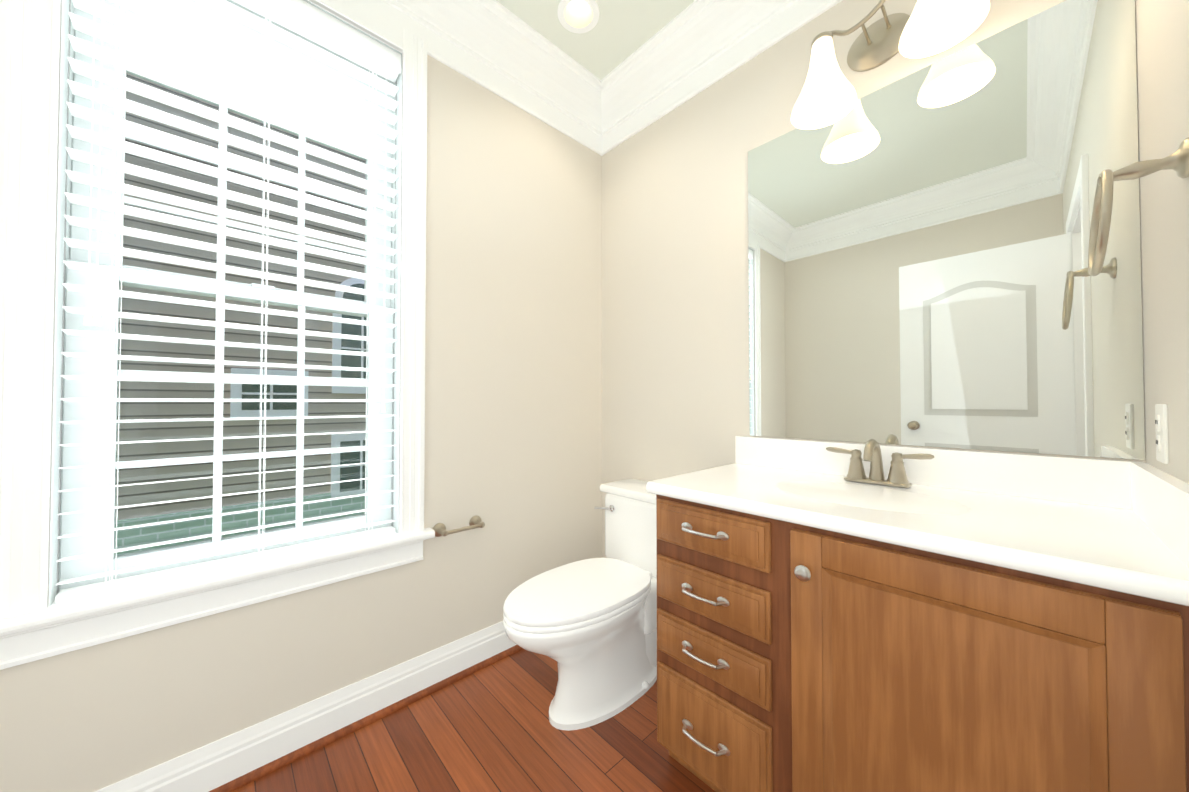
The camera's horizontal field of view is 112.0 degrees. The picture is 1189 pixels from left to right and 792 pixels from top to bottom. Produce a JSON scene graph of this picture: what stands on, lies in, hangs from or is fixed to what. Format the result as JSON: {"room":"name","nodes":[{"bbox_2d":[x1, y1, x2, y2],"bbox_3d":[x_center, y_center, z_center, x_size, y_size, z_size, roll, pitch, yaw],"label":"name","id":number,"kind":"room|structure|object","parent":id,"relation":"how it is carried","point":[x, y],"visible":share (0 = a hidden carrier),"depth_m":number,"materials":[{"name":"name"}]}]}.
{"room":"bathroom","nodes":[
{"label":"bathroom","id":0,"kind":"room"},
{"bbox_2d":[0,54,601,791],"bbox_3d":[-0.949,-0.306,1.447,2.760,2.900,0.200,1,-1,-43],"label":"wall","id":1,"kind":"structure","parent":0,"point":[512,326],"depth_m":1.66,"materials":[{"name":"beige paint"}]},
{"bbox_2d":[0,0,426,619],"bbox_3d":[-1.086,-0.426,1.316,0.958,1.936,0.248,1,-1,-43],"label":"window unit","id":2,"kind":"structure","parent":1,"relation":"in","point":[80,478],"depth_m":1.09,"materials":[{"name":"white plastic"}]},
{"bbox_2d":[55,0,400,603],"bbox_3d":[-1.036,-0.399,1.262,0.780,1.819,0.073,1,-1,-43],"label":"window blinds","id":3,"kind":"object","parent":2,"relation":"attached to","point":[303,18],"visible":0.98,"depth_m":1.22,"materials":[{"name":"white plastic"}]},
{"bbox_2d":[0,527,434,669],"bbox_3d":[-1.026,0.569,1.235,1.018,0.115,0.127,1,-1,-43],"label":"window sill","id":4,"kind":"structure","parent":1,"relation":"attached to","point":[53,629],"depth_m":1.10,"materials":[{"name":"white wood"}]},
{"bbox_2d":[95,621,522,791],"bbox_3d":[-0.870,1.070,1.340,2.520,0.146,0.032,1,-1,-43],"label":"baseboard","id":5,"kind":"structure","parent":1,"relation":"attached to","point":[217,763],"depth_m":1.31,"materials":[{"name":"white wood"}]},
{"bbox_2d":[433,515,484,536],"bbox_3d":[-0.540,0.534,1.629,0.209,0.054,0.072,1,-1,-43],"label":"paper holder","id":6,"kind":"object","parent":1,"relation":"attached to","point":[439,529],"visible":1,"depth_m":1.60,"materials":[{"name":"silver metal"}]},
{"bbox_2d":[357,0,619,155],"bbox_3d":[-0.827,-1.484,1.335,2.520,0.247,0.160,1,-1,-43],"label":"crown molding","id":7,"kind":"structure","parent":1,"relation":"attached to","point":[483,41],"depth_m":1.78,"materials":[{"name":"white wood"}]},
{"bbox_2d":[233,649,715,791],"bbox_3d":[0.128,1.185,0.267,2.760,0.120,3.359,1,-1,-43],"label":"floor","id":8,"kind":"structure","parent":0,"point":[490,728],"depth_m":1.29,"materials":[{"name":"brown wood"}]},
{"bbox_2d":[503,479,656,730],"bbox_3d":[0.037,0.778,1.571,0.860,0.737,0.491,1,-1,-43],"label":"toilet","id":9,"kind":"object","parent":8,"relation":"on","point":[589,626],"visible":0.83,"depth_m":1.45,"materials":[{"name":"white ceramic"}]},
{"bbox_2d":[646,436,1188,791],"bbox_3d":[0.699,0.646,1.064,0.605,0.985,0.986,1,-1,-43],"label":"bathroom vanity","id":10,"kind":"object","parent":8,"relation":"on","point":[948,620],"visible":0.98,"depth_m":0.83,"materials":[{"name":"brown wood"}]},
{"bbox_2d":[826,439,933,487],"bbox_3d":[0.825,0.196,1.190,0.136,0.137,0.272,1,-1,-43],"label":"vanity faucet","id":11,"kind":"object","parent":10,"relation":"on","point":[897,475],"visible":1,"depth_m":1.20,"materials":[{"name":"silver metal"}]},
{"bbox_2d":[496,0,694,79],"bbox_3d":[0.128,-1.749,0.315,2.760,0.250,3.359,1,-1,-43],"label":"ceiling","id":12,"kind":"structure","parent":0,"point":[621,31],"depth_m":1.74,"materials":[{"name":"white paint"}]},
{"bbox_2d":[557,0,598,33],"bbox_3d":[-0.067,-1.664,1.682,0.176,0.136,0.176,1,-1,-43],"label":"recessed light","id":13,"kind":"object","parent":12,"relation":"in","point":[578,16],"visible":1,"depth_m":1.72,"materials":[{"name":"white glass"}]},
{"bbox_2d":[602,0,1145,557],"bbox_3d":[1.162,-0.311,1.119,0.120,2.900,3.159,1,-1,-43],"label":"wall","id":14,"kind":"structure","parent":0,"point":[674,306],"depth_m":1.80,"materials":[{"name":"beige paint"}]},
{"bbox_2d":[597,0,841,143],"bbox_3d":[0.596,-1.481,1.539,0.160,0.247,1.440,1,-1,-43],"label":"crown molding","id":15,"kind":"structure","parent":14,"relation":"attached to","point":[694,48],"depth_m":1.75,"materials":[{"name":"white wood"}]},
{"bbox_2d":[791,0,989,129],"bbox_3d":[0.850,-1.090,1.200,0.242,0.348,0.474,1,-1,-43],"label":"sconce","id":16,"kind":"object","parent":14,"relation":"attached to","point":[828,95],"visible":1,"depth_m":1.25,"materials":[{"name":"white glass"}]},
{"bbox_2d":[748,0,1144,459],"bbox_3d":[0.938,-0.419,1.267,0.005,1.141,0.934,1,-1,-43],"label":"mirror","id":17,"kind":"object","parent":14,"relation":"attached to","point":[918,248],"visible":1,"depth_m":1.14,"materials":[{"name":"clear glass"}]},
{"bbox_2d":[1136,0,1188,483],"bbox_3d":[0.380,-0.329,0.022,2.520,2.900,0.120,1,-1,-43],"label":"wall","id":18,"kind":"structure","parent":0,"point":[1162,29],"depth_m":0.77,"materials":[{"name":"beige paint"}]},
{"bbox_2d":[1088,137,1188,275],"bbox_3d":[0.933,-0.318,0.690,0.180,0.200,0.104,1,-1,-43],"label":"towel ring","id":19,"kind":"object","parent":18,"relation":"attached to","point":[1177,161],"visible":1,"depth_m":0.67,"materials":[{"name":"silver metal"}]},
{"bbox_2d":[1155,404,1168,463],"bbox_3d":[1.122,0.074,0.796,0.072,0.116,0.009,1,-1,-43],"label":"electrical outlet plate","id":20,"kind":"object","parent":18,"relation":"attached to","point":[1161,425],"visible":0.96,"depth_m":0.78,"materials":[{"name":"white plastic"}]},
{"label":"outside","id":21,"kind":"structure","parent":0,"visible":0},
{"bbox_2d":[115,73,366,556],"bbox_3d":[-4.372,-2.313,4.066,28.000,11.000,0.348,1,-1,-43],"label":"neighbouring house","id":22,"kind":"structure","parent":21,"point":[127,491],"depth_m":4.31,"materials":[{"name":"plastic"}]}
]}

